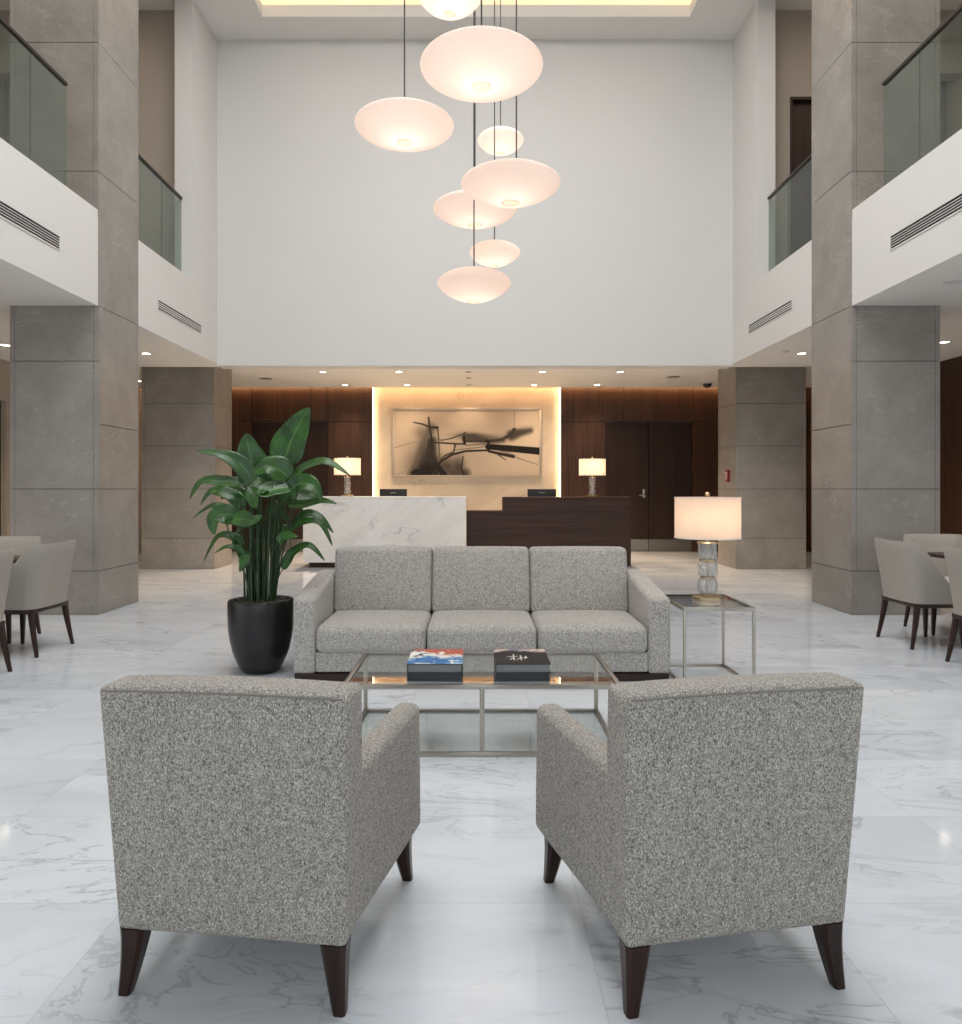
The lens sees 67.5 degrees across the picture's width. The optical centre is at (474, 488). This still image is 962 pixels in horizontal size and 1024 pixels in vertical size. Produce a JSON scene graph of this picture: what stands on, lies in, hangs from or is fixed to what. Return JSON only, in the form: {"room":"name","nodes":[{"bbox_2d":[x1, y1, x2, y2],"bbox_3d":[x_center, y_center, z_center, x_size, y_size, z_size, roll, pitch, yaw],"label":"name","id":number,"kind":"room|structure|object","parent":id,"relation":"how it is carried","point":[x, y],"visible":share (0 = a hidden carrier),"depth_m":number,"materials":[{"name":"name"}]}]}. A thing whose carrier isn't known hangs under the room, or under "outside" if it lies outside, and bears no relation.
{"room":"hotel lobby","nodes":[
{"label":"hotel lobby","id":0,"kind":"room"},
{"bbox_2d":[4,81,9,143],"bbox_3d":[-6.600,-4.400,10.600,0.600,3.200,0.100,0,0,0],"label":"wall","id":1,"kind":"structure","parent":0,"point":[6,83],"depth_m":10.55,"materials":[{"name":"grey paint"}]},
{"bbox_2d":[0,81,141,551],"bbox_3d":[-7.000,-2.745,5.150,0.200,8.090,20.300,0,0,0],"label":"wall","id":2,"kind":"structure","parent":0,"point":[4,365],"depth_m":10.60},
{"bbox_2d":[0,401,0,535],"bbox_3d":[-7.020,0.000,10.075,0.080,2.600,1.050,0,0,0],"label":"door","id":3,"kind":"structure","parent":2,"relation":"in","point":[0,401],"depth_m":10.59,"materials":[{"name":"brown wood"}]},
{"bbox_2d":[0,10,174,266],"bbox_3d":[-5.515,-4.795,10.280,2.770,3.990,0.200,0,0,0],"label":"wall","id":4,"kind":"structure","parent":0,"point":[156,28],"depth_m":10.18,"materials":[{"name":"beige paint"}]},
{"bbox_2d":[0,138,218,366],"bbox_3d":[-5.395,-2.385,3.075,3.010,0.990,16.150,0,0,0],"label":"balcony","id":5,"kind":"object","parent":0,"point":[33,272],"depth_m":7.17,"materials":[{"name":"white paint"}]},
{"bbox_2d":[0,199,59,250],"bbox_3d":[-3.886,-2.300,5.665,0.008,0.144,2.154,0,0,0],"label":"ceiling vent","id":6,"kind":"object","parent":5,"relation":"in","point":[8,212],"visible":1,"depth_m":6.27,"materials":[{"name":"white metal"}]},
{"bbox_2d":[140,352,152,354],"bbox_3d":[-4.580,-1.887,10.030,0.170,0.006,0.170,0,0,0],"label":"recessed light","id":7,"kind":"object","parent":5,"relation":"in","point":[143,353],"visible":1,"depth_m":10.02,"materials":[{"name":"white metal"}]},
{"bbox_2d":[157,299,201,333],"bbox_3d":[-3.886,-2.265,9.525,0.008,0.134,1.414,0,0,0],"label":"ceiling vent","id":8,"kind":"object","parent":5,"relation":"in","point":[162,306],"visible":1,"depth_m":9.44,"materials":[{"name":"white metal"}]},
{"bbox_3d":[-4.035,-2.897,2.450,0.070,0.035,14.900,0,0,0],"label":"trim","id":9,"kind":"structure","parent":5,"relation":"on","visible":0},
{"bbox_2d":[0,16,67,85],"bbox_3d":[-4.035,-3.460,3.049,0.044,1.090,8.102,0,0,0],"label":"handrail","id":10,"kind":"object","parent":9,"relation":"on","point":[3,22],"visible":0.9,"depth_m":6.54,"materials":[{"name":"black metal"}]},
{"bbox_2d":[138,153,182,198],"bbox_3d":[-4.035,-3.460,9.107,0.044,1.090,1.557,0,0,0],"label":"handrail","id":11,"kind":"object","parent":9,"relation":"on","point":[140,157],"visible":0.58,"depth_m":9.16,"materials":[{"name":"black metal"}]},
{"bbox_2d":[175,0,216,302],"bbox_3d":[-4.010,-4.795,10.525,0.240,3.990,1.250,0,0,0],"label":"wall","id":12,"kind":"structure","parent":0,"point":[195,42],"depth_m":10.02,"materials":[{"name":"white paint"}]},
{"bbox_2d":[232,387,372,550],"bbox_3d":[-4.515,-0.583,15.025,4.762,3.757,0.150,0,0,0],"label":"wall","id":13,"kind":"structure","parent":0,"point":[348,411],"depth_m":14.95,"materials":[{"name":"brown wood"}]},
{"bbox_2d":[253,422,327,550],"bbox_3d":[-3.840,-0.050,15.004,1.568,2.680,0.112,0,0,0],"label":"door","id":14,"kind":"structure","parent":13,"relation":"in","point":[316,446],"depth_m":15.01,"materials":[{"name":"brown wood"}]},
{"bbox_2d":[373,387,373,495],"bbox_3d":[-2.126,-0.502,15.053,0.007,3.565,0.045,0,0,0],"label":"light","id":15,"kind":"object","parent":13,"relation":"attached to","point":[373,387],"visible":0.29,"depth_m":15.05,"materials":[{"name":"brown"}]},
{"bbox_2d":[374,387,559,510],"bbox_3d":[0.000,-0.593,15.200,13.800,3.785,0.200,0,0,0],"label":"wall","id":16,"kind":"structure","parent":0,"point":[480,493],"depth_m":15.10,"materials":[{"name":"beige paint"}]},
{"bbox_2d":[392,408,541,477],"bbox_3d":[-0.170,-0.970,15.068,3.140,1.460,0.055,0,0,0],"label":"painting","id":17,"kind":"object","parent":16,"relation":"attached to","point":[426,442],"visible":1,"depth_m":15.06,"materials":[{"name":"beige paper"}]},
{"bbox_2d":[217,40,732,368],"bbox_3d":[0.000,-4.615,11.000,7.780,5.510,0.300,0,0,0],"label":"wall","id":18,"kind":"structure","parent":0,"point":[333,250],"depth_m":10.85,"materials":[{"name":"white paint"}]},
{"bbox_2d":[138,367,811,386],"bbox_3d":[0.000,-2.335,13.190,13.800,0.500,4.120,0,0,0],"label":"ceiling","id":19,"kind":"structure","parent":0,"point":[240,377],"depth_m":13.46,"materials":[{"name":"paint"}]},
{"bbox_2d":[702,382,712,387],"bbox_3d":[4.550,-2.032,14.100,0.220,0.104,0.220,0,0,0],"label":"security camera","id":20,"kind":"object","parent":19,"relation":"attached to","point":[705,384],"visible":1,"depth_m":14.04,"materials":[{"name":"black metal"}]},
{"bbox_2d":[260,0,691,4],"bbox_3d":[0.015,-7.170,5.825,7.330,0.460,10.050,0,0,0],"label":"ceiling","id":21,"kind":"structure","parent":0,"point":[264,2],"depth_m":10.80,"materials":[{"name":"paint"}]},
{"bbox_2d":[354,0,453,151],"bbox_3d":[-0.509,-4.898,5.200,0.715,4.804,0.715,0,0,0],"label":"pendant lamp","id":22,"kind":"object","parent":21,"relation":"hanging from","point":[398,124],"visible":1,"depth_m":5.05,"materials":[{"name":"white glass"}]},
{"bbox_2d":[419,0,480,20],"bbox_3d":[-0.194,-5.496,5.600,0.513,3.608,0.513,0,0,0],"label":"pendant lamp","id":23,"kind":"object","parent":21,"relation":"hanging from","point":[450,10],"visible":1,"depth_m":5.58,"materials":[{"name":"white glass"}]},
{"bbox_2d":[437,11,510,303],"bbox_3d":[-0.008,-4.414,5.900,0.606,5.771,0.606,0,0,0],"label":"pendant lamp","id":24,"kind":"object","parent":21,"relation":"hanging from","point":[473,284],"visible":1,"depth_m":5.73,"materials":[{"name":"white glass"}]},
{"bbox_2d":[433,9,516,228],"bbox_3d":[0.000,-4.830,6.450,0.752,4.940,0.752,0,0,0],"label":"pendant lamp","id":25,"kind":"object","parent":21,"relation":"hanging from","point":[455,208],"visible":0.7,"depth_m":6.31,"materials":[{"name":"white glass"}]},
{"bbox_2d":[420,0,542,102],"bbox_3d":[0.042,-4.959,4.700,0.803,4.682,0.803,0,0,0],"label":"pendant lamp","id":26,"kind":"object","parent":21,"relation":"hanging from","point":[474,64],"visible":1,"depth_m":4.53,"materials":[{"name":"white glass"}]},
{"bbox_2d":[469,0,519,267],"bbox_3d":[0.188,-4.724,6.950,0.492,5.152,0.492,0,0,0],"label":"pendant lamp","id":27,"kind":"object","parent":21,"relation":"hanging from","point":[494,253],"visible":0.99,"depth_m":6.81,"materials":[{"name":"white glass"}]},
{"bbox_2d":[477,0,523,155],"bbox_3d":[0.269,-5.419,7.600,0.486,3.763,0.486,0,0,0],"label":"pendant lamp","id":28,"kind":"object","parent":21,"relation":"hanging from","point":[505,136],"visible":0.98,"depth_m":7.47,"materials":[{"name":"white glass"}]},
{"bbox_2d":[461,0,559,208],"bbox_3d":[0.271,-4.741,5.500,0.756,5.118,0.756,0,0,0],"label":"pendant lamp","id":29,"kind":"object","parent":21,"relation":"hanging from","point":[506,183],"visible":1,"depth_m":5.31,"materials":[{"name":"white glass"}]},
{"bbox_2d":[0,551,961,1023],"bbox_3d":[0.000,1.350,5.150,16.000,0.100,20.300,0,0,0],"label":"floor","id":30,"kind":"structure","parent":0,"point":[477,934],"depth_m":2.40,"materials":[{"name":"white stone"}]},
{"bbox_2d":[0,549,13,671],"bbox_3d":[-3.503,0.865,4.880,0.524,0.871,0.549,0,0,0],"label":"dining chair","id":31,"kind":"object","parent":30,"relation":"on","point":[6,556],"visible":1,"depth_m":5.06,"materials":[{"name":"beige fabric"}]},
{"bbox_2d":[13,556,19,562],"bbox_3d":[-4.280,0.925,5.300,1.360,0.750,1.320,0,0,0],"label":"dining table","id":32,"kind":"object","parent":30,"relation":"on","point":[16,558],"visible":0.02,"depth_m":5.70,"materials":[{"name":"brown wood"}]},
{"bbox_2d":[0,536,40,643],"bbox_3d":[-4.160,0.865,6.277,0.549,0.871,0.524,0,0,0],"label":"dining chair","id":33,"kind":"object","parent":30,"relation":"on","point":[19,544],"visible":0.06,"depth_m":6.50,"materials":[{"name":"beige fabric"}]},
{"bbox_2d":[4,540,75,657],"bbox_3d":[-3.573,0.865,5.800,0.524,0.871,0.549,0,0,0],"label":"dining chair","id":34,"kind":"object","parent":30,"relation":"on","point":[39,580],"visible":0.95,"depth_m":5.60,"materials":[{"name":"beige fabric"}]},
{"bbox_2d":[10,0,137,614],"bbox_3d":[-4.343,-2.735,7.870,0.915,8.070,0.880,0,0,0],"label":"stone column","id":35,"kind":"structure","parent":30,"relation":"on","point":[74,369],"depth_m":7.43,"materials":[{"name":"grey stone"}]},
{"bbox_2d":[141,367,231,568],"bbox_3d":[-4.827,-0.393,12.120,1.185,3.385,0.840,0,0,0],"label":"stone column","id":36,"kind":"structure","parent":30,"relation":"on","point":[185,411],"depth_m":11.70,"materials":[{"name":"grey stone"}]},
{"bbox_2d":[100,675,419,1017],"bbox_3d":[-0.579,0.892,2.125,0.714,0.815,0.736,0,0,7],"label":"armchair","id":37,"kind":"object","parent":30,"relation":"on","point":[240,806],"visible":1,"depth_m":1.79,"materials":[{"name":"fabric"}]},
{"bbox_2d":[189,408,349,673],"bbox_3d":[-1.478,0.354,5.124,1.099,1.893,0.507,0,0,0],"label":"potted plant","id":38,"kind":"object","parent":30,"relation":"on","point":[260,622],"visible":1,"depth_m":5.09,"materials":[{"name":"green plant"}]},
{"bbox_2d":[303,496,465,567],"bbox_3d":[-1.490,0.711,12.250,2.680,1.178,0.800,0,0,0],"label":"reception desk","id":39,"kind":"object","parent":30,"relation":"on","point":[429,521],"visible":0.56,"depth_m":11.85,"materials":[{"name":"white stone"}]},
{"bbox_2d":[334,456,360,495],"bbox_3d":[-2.130,-0.212,12.020,0.445,0.669,0.445,0,0,0],"label":"table lamp","id":40,"kind":"object","parent":39,"relation":"on","point":[352,466],"visible":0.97,"depth_m":11.85,"materials":[{"name":"white fabric"}]},
{"bbox_2d":[380,489,406,495],"bbox_3d":[-1.410,0.270,12.460,0.470,0.540,0.180,0,0,0],"label":"computer monitor","id":41,"kind":"object","parent":39,"relation":"on","point":[383,492],"visible":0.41,"depth_m":12.43,"materials":[{"name":"black plastic"}]},
{"bbox_2d":[323,496,465,498],"bbox_3d":[-1.490,0.141,12.030,2.680,0.038,0.360,0,0,0],"label":"countertop","id":42,"kind":"structure","parent":39,"relation":"on","point":[329,497],"depth_m":11.85,"materials":[{"name":"white stone"}]},
{"bbox_2d":[293,546,669,681],"bbox_3d":[0.046,0.874,5.318,2.560,0.853,0.974,0,0,0],"label":"sofa","id":43,"kind":"object","parent":30,"relation":"on","point":[374,598],"visible":0.98,"depth_m":5.21,"materials":[{"name":"fabric"}]},
{"bbox_2d":[316,610,431,652],"bbox_3d":[-0.704,1.016,5.199,0.750,0.219,0.736,0,0,0],"label":"seat cushion","id":44,"kind":"object","parent":43,"relation":"on","point":[337,631],"depth_m":4.85,"materials":[{"name":"fabric"}]},
{"bbox_2d":[334,546,432,611],"bbox_3d":[-0.704,0.695,5.571,0.750,0.496,0.262,0,0,0],"label":"cushion","id":45,"kind":"object","parent":43,"relation":"on","point":[365,577],"depth_m":5.47,"materials":[{"name":"fabric"}]},
{"bbox_2d":[432,546,529,611],"bbox_3d":[0.046,0.695,5.571,0.750,0.496,0.262,0,0,0],"label":"cushion","id":46,"kind":"object","parent":43,"relation":"on","point":[463,577],"depth_m":5.47,"materials":[{"name":"fabric"}]},
{"bbox_2d":[427,610,536,651],"bbox_3d":[0.046,1.016,5.199,0.750,0.219,0.736,0,0,0],"label":"seat cushion","id":47,"kind":"object","parent":43,"relation":"on","point":[467,630],"depth_m":4.85,"materials":[{"name":"fabric"}]},
{"bbox_2d":[529,546,628,611],"bbox_3d":[0.796,0.695,5.571,0.750,0.496,0.262,0,0,0],"label":"cushion","id":48,"kind":"object","parent":43,"relation":"on","point":[560,577],"depth_m":5.47,"materials":[{"name":"fabric"}]},
{"bbox_2d":[530,610,646,652],"bbox_3d":[0.796,1.016,5.199,0.750,0.219,0.736,0,0,0],"label":"seat cushion","id":49,"kind":"object","parent":43,"relation":"on","point":[600,631],"depth_m":4.85,"materials":[{"name":"fabric"}]},
{"bbox_2d":[344,652,619,756],"bbox_3d":[0.034,1.125,3.840,1.360,0.350,0.700,0,0,0],"label":"coffee table","id":50,"kind":"object","parent":30,"relation":"on","point":[365,686],"visible":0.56,"depth_m":3.50,"materials":[{"name":"silver metal"}]},
{"bbox_2d":[407,669,462,680],"bbox_3d":[-0.200,0.930,3.723,0.272,0.040,0.325,0,0,0],"label":"book","id":51,"kind":"object","parent":50,"relation":"on","point":[410,676],"visible":0.46,"depth_m":3.57,"materials":[{"name":"black paper"}]},
{"bbox_2d":[407,649,462,672],"bbox_3d":[-0.200,0.887,3.723,0.274,0.046,0.330,0,0,0],"label":"book","id":52,"kind":"object","parent":51,"relation":"on","point":[420,660],"visible":1,"depth_m":3.61,"materials":[{"name":"multicoloured paper"}]},
{"bbox_2d":[407,649,462,663],"bbox_3d":[-0.200,0.864,3.723,0.274,0.001,0.330,0,0,0],"label":"print","id":53,"kind":"object","parent":52,"relation":"on","point":[417,656],"depth_m":3.71},
{"bbox_2d":[363,711,606,733],"bbox_3d":[0.034,1.286,3.840,1.314,0.008,0.654,0,0,0],"label":"glass shelf","id":54,"kind":"object","parent":50,"relation":"attached to","point":[597,713],"depth_m":4.17,"materials":[{"name":"white"}]},
{"bbox_2d":[494,665,550,680],"bbox_3d":[0.238,0.930,3.723,0.272,0.040,0.325,0,0,0],"label":"book","id":55,"kind":"object","parent":50,"relation":"on","point":[498,676],"visible":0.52,"depth_m":3.57,"materials":[{"name":"black paper"}]},
{"bbox_2d":[494,649,550,672],"bbox_3d":[0.238,0.887,3.723,0.274,0.046,0.330,0,0,0],"label":"book","id":56,"kind":"object","parent":55,"relation":"on","point":[505,660],"visible":1,"depth_m":3.61,"materials":[{"name":"black paper"}]},
{"bbox_2d":[494,649,550,663],"bbox_3d":[0.238,0.864,3.723,0.274,0.001,0.330,0,0,0],"label":"print","id":57,"kind":"object","parent":56,"relation":"on","point":[502,656],"depth_m":3.71},
{"bbox_2d":[466,497,631,565],"bbox_3d":[1.245,0.717,12.521,2.780,1.166,0.858,0,0,0],"label":"reception desk","id":58,"kind":"object","parent":30,"relation":"on","point":[528,522],"visible":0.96,"depth_m":12.10,"materials":[{"name":"brown wood"}]},
{"bbox_2d":[466,510,502,512],"bbox_3d":[0.162,0.385,12.398,0.614,0.030,0.605,0,0,0],"label":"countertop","id":59,"kind":"structure","parent":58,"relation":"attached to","point":[468,511],"depth_m":12.10,"materials":[{"name":"brown wood"}]},
{"bbox_2d":[527,489,555,496],"bbox_3d":[1.170,0.270,12.630,0.500,0.540,0.180,0,0,0],"label":"computer monitor","id":60,"kind":"object","parent":58,"relation":"on","point":[530,492],"visible":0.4,"depth_m":12.60,"materials":[{"name":"black plastic"}]},
{"bbox_2d":[502,497,631,499],"bbox_3d":[1.552,0.157,12.286,2.165,0.046,0.388,0,0,0],"label":"countertop","id":61,"kind":"structure","parent":58,"relation":"on","point":[504,498],"depth_m":12.09,"materials":[{"name":"brown wood"}]},
{"bbox_2d":[579,457,605,496],"bbox_3d":[2.000,-0.205,12.280,0.455,0.679,0.455,0,0,0],"label":"table lamp","id":62,"kind":"object","parent":58,"relation":"on","point":[592,467],"visible":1,"depth_m":12.10,"materials":[{"name":"white fabric"}]},
{"bbox_2d":[536,672,863,1018],"bbox_3d":[0.613,0.892,2.132,0.714,0.815,0.736,0,0,-10],"label":"armchair","id":63,"kind":"object","parent":30,"relation":"on","point":[709,806],"visible":1,"depth_m":1.80,"materials":[{"name":"fabric"}]},
{"bbox_2d":[665,594,755,678],"bbox_3d":[1.591,1.035,4.980,0.470,0.530,0.600,0,0,0],"label":"side table","id":64,"kind":"object","parent":30,"relation":"on","point":[746,607],"visible":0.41,"depth_m":4.69,"materials":[{"name":"silver metal"}]},
{"bbox_2d":[674,492,741,600],"bbox_3d":[1.624,0.396,5.030,0.449,0.748,0.449,0,0,0],"label":"table lamp","id":65,"kind":"object","parent":64,"relation":"on","point":[707,518],"visible":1,"depth_m":4.85,"materials":[{"name":"white fabric"}]},
{"bbox_2d":[718,367,805,568],"bbox_3d":[4.808,-0.393,12.120,1.145,3.385,0.840,0,0,0],"label":"stone column","id":66,"kind":"structure","parent":30,"relation":"on","point":[762,410],"depth_m":11.70,"materials":[{"name":"grey stone"}]},
{"bbox_2d":[725,470,729,481],"bbox_3d":[4.213,-0.220,12.020,0.042,0.200,0.130,0,0,0],"label":"fire alarm","id":67,"kind":"object","parent":66,"relation":"attached to","point":[727,472],"visible":1,"depth_m":11.96,"materials":[{"name":"red plastic"}]},
{"bbox_2d":[812,0,939,614],"bbox_3d":[4.343,-2.735,7.870,0.915,8.070,0.880,0,0,0],"label":"stone column","id":68,"kind":"structure","parent":30,"relation":"on","point":[876,369],"depth_m":7.43,"materials":[{"name":"grey stone"}]},
{"bbox_2d":[874,538,961,649],"bbox_3d":[3.733,0.865,6.080,0.524,0.871,0.549,0,0,0],"label":"dining chair","id":69,"kind":"object","parent":30,"relation":"on","point":[910,577],"visible":0.91,"depth_m":5.85,"materials":[{"name":"beige fabric"}]},
{"bbox_2d":[903,534,961,635],"bbox_3d":[4.320,0.865,6.627,0.549,0.871,0.524,0,0,0],"label":"dining chair","id":70,"kind":"object","parent":30,"relation":"on","point":[929,542],"visible":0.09,"depth_m":6.83,"materials":[{"name":"beige fabric"}]},
{"bbox_2d":[927,552,944,558],"bbox_3d":[4.600,0.925,5.620,1.400,0.750,1.360,0,0,0],"label":"dining table","id":71,"kind":"object","parent":30,"relation":"on","point":[931,554],"visible":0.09,"depth_m":6.12,"materials":[{"name":"brown wood"}]},
{"bbox_2d":[943,546,961,661],"bbox_3d":[3.753,0.865,5.180,0.524,0.871,0.549,0,0,0],"label":"dining chair","id":72,"kind":"object","parent":30,"relation":"on","point":[953,556],"visible":1,"depth_m":5.33,"materials":[{"name":"beige fabric"}]},
{"bbox_2d":[0,0,961,39],"bbox_3d":[0.000,-6.855,2.925,13.800,0.170,15.850,0,0,0],"label":"ceiling","id":73,"kind":"structure","parent":0,"point":[227,19],"depth_m":10.43,"materials":[{"name":"paint"}]},
{"bbox_2d":[560,387,805,550],"bbox_3d":[4.330,-0.583,15.025,5.092,3.757,0.150,0,0,0],"label":"wall","id":74,"kind":"structure","parent":0,"point":[584,411],"depth_m":14.95,"materials":[{"name":"brown wood"}]},
{"bbox_2d":[605,422,691,550],"bbox_3d":[3.615,-0.050,15.004,1.798,2.680,0.112,0,0,0],"label":"door","id":75,"kind":"structure","parent":74,"relation":"in","point":[650,463],"depth_m":15.01,"materials":[{"name":"brown wood"}]},
{"bbox_2d":[733,0,774,302],"bbox_3d":[4.010,-4.795,10.525,0.240,3.990,1.250,0,0,0],"label":"wall","id":76,"kind":"structure","parent":0,"point":[754,42],"depth_m":10.06,"materials":[{"name":"white paint"}]},
{"bbox_2d":[731,129,961,366],"bbox_3d":[5.395,-2.385,3.075,3.010,0.990,16.150,0,0,0],"label":"balcony","id":77,"kind":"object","parent":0,"point":[913,273],"depth_m":7.10,"materials":[{"name":"white paint"}]},
{"bbox_2d":[748,299,792,333],"bbox_3d":[3.886,-2.265,9.525,0.008,0.134,1.414,0,0,0],"label":"ceiling vent","id":78,"kind":"object","parent":77,"relation":"in","point":[787,306],"visible":1,"depth_m":9.44,"materials":[{"name":"white metal"}]},
{"bbox_2d":[795,352,807,354],"bbox_3d":[4.550,-1.887,10.030,0.170,0.006,0.170,0,0,0],"label":"recessed light","id":79,"kind":"object","parent":77,"relation":"in","point":[800,353],"visible":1,"depth_m":10.02,"materials":[{"name":"white metal"}]},
{"bbox_2d":[890,192,961,250],"bbox_3d":[3.886,-2.300,5.665,0.008,0.144,2.154,0,0,0],"label":"ceiling vent","id":80,"kind":"object","parent":77,"relation":"in","point":[952,206],"visible":1,"depth_m":6.19,"materials":[{"name":"white metal"}]},
{"bbox_2d":[943,278,961,283],"bbox_3d":[4.360,-1.884,6.540,0.180,0.012,0.180,0,0,0],"label":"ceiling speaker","id":81,"kind":"object","parent":77,"relation":"attached to","point":[957,280],"visible":1,"depth_m":6.52,"materials":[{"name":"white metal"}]},
{"bbox_3d":[4.035,-2.897,2.450,0.070,0.035,14.900,0,0,0],"label":"trim","id":82,"kind":"structure","parent":77,"relation":"on","visible":0},
{"bbox_2d":[767,153,811,198],"bbox_3d":[4.035,-3.460,9.107,0.044,1.090,1.557,0,0,0],"label":"handrail","id":83,"kind":"object","parent":82,"relation":"on","point":[809,157],"visible":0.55,"depth_m":9.16,"materials":[{"name":"black metal"}]},
{"bbox_2d":[882,4,961,85],"bbox_3d":[4.035,-3.460,3.049,0.044,1.090,8.102,0,0,0],"label":"handrail","id":84,"kind":"object","parent":82,"relation":"on","point":[958,10],"visible":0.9,"depth_m":6.44,"materials":[{"name":"black metal"}]},
{"bbox_2d":[775,10,961,266],"bbox_3d":[5.515,-4.795,10.280,2.770,3.990,0.200,0,0,0],"label":"wall","id":85,"kind":"structure","parent":0,"point":[793,28],"depth_m":10.18,"materials":[{"name":"beige paint"}]},
{"bbox_2d":[790,97,811,254],"bbox_3d":[4.987,-4.170,10.232,1.065,2.740,0.135,0,0,0],"label":"door","id":86,"kind":"structure","parent":85,"relation":"in","point":[800,107],"depth_m":10.24,"materials":[{"name":"brown wood"}]},
{"bbox_2d":[806,74,961,551],"bbox_3d":[7.000,-2.745,5.150,0.200,8.090,20.300,0,0,0],"label":"wall","id":87,"kind":"structure","parent":0,"point":[953,88],"depth_m":10.40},
{"bbox_2d":[806,356,961,547],"bbox_3d":[6.894,-0.340,5.973,0.012,3.080,19.938,0,0,0],"label":"wall panels","id":88,"kind":"object","parent":87,"relation":"attached to","point":[951,369],"visible":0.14,"depth_m":10.47,"materials":[{"name":"brown wood"}]},
{"bbox_2d":[940,81,945,143],"bbox_3d":[6.600,-4.400,10.600,0.600,3.200,0.100,0,0,0],"label":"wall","id":89,"kind":"structure","parent":0,"point":[942,83],"depth_m":10.55,"materials":[{"name":"grey paint"}]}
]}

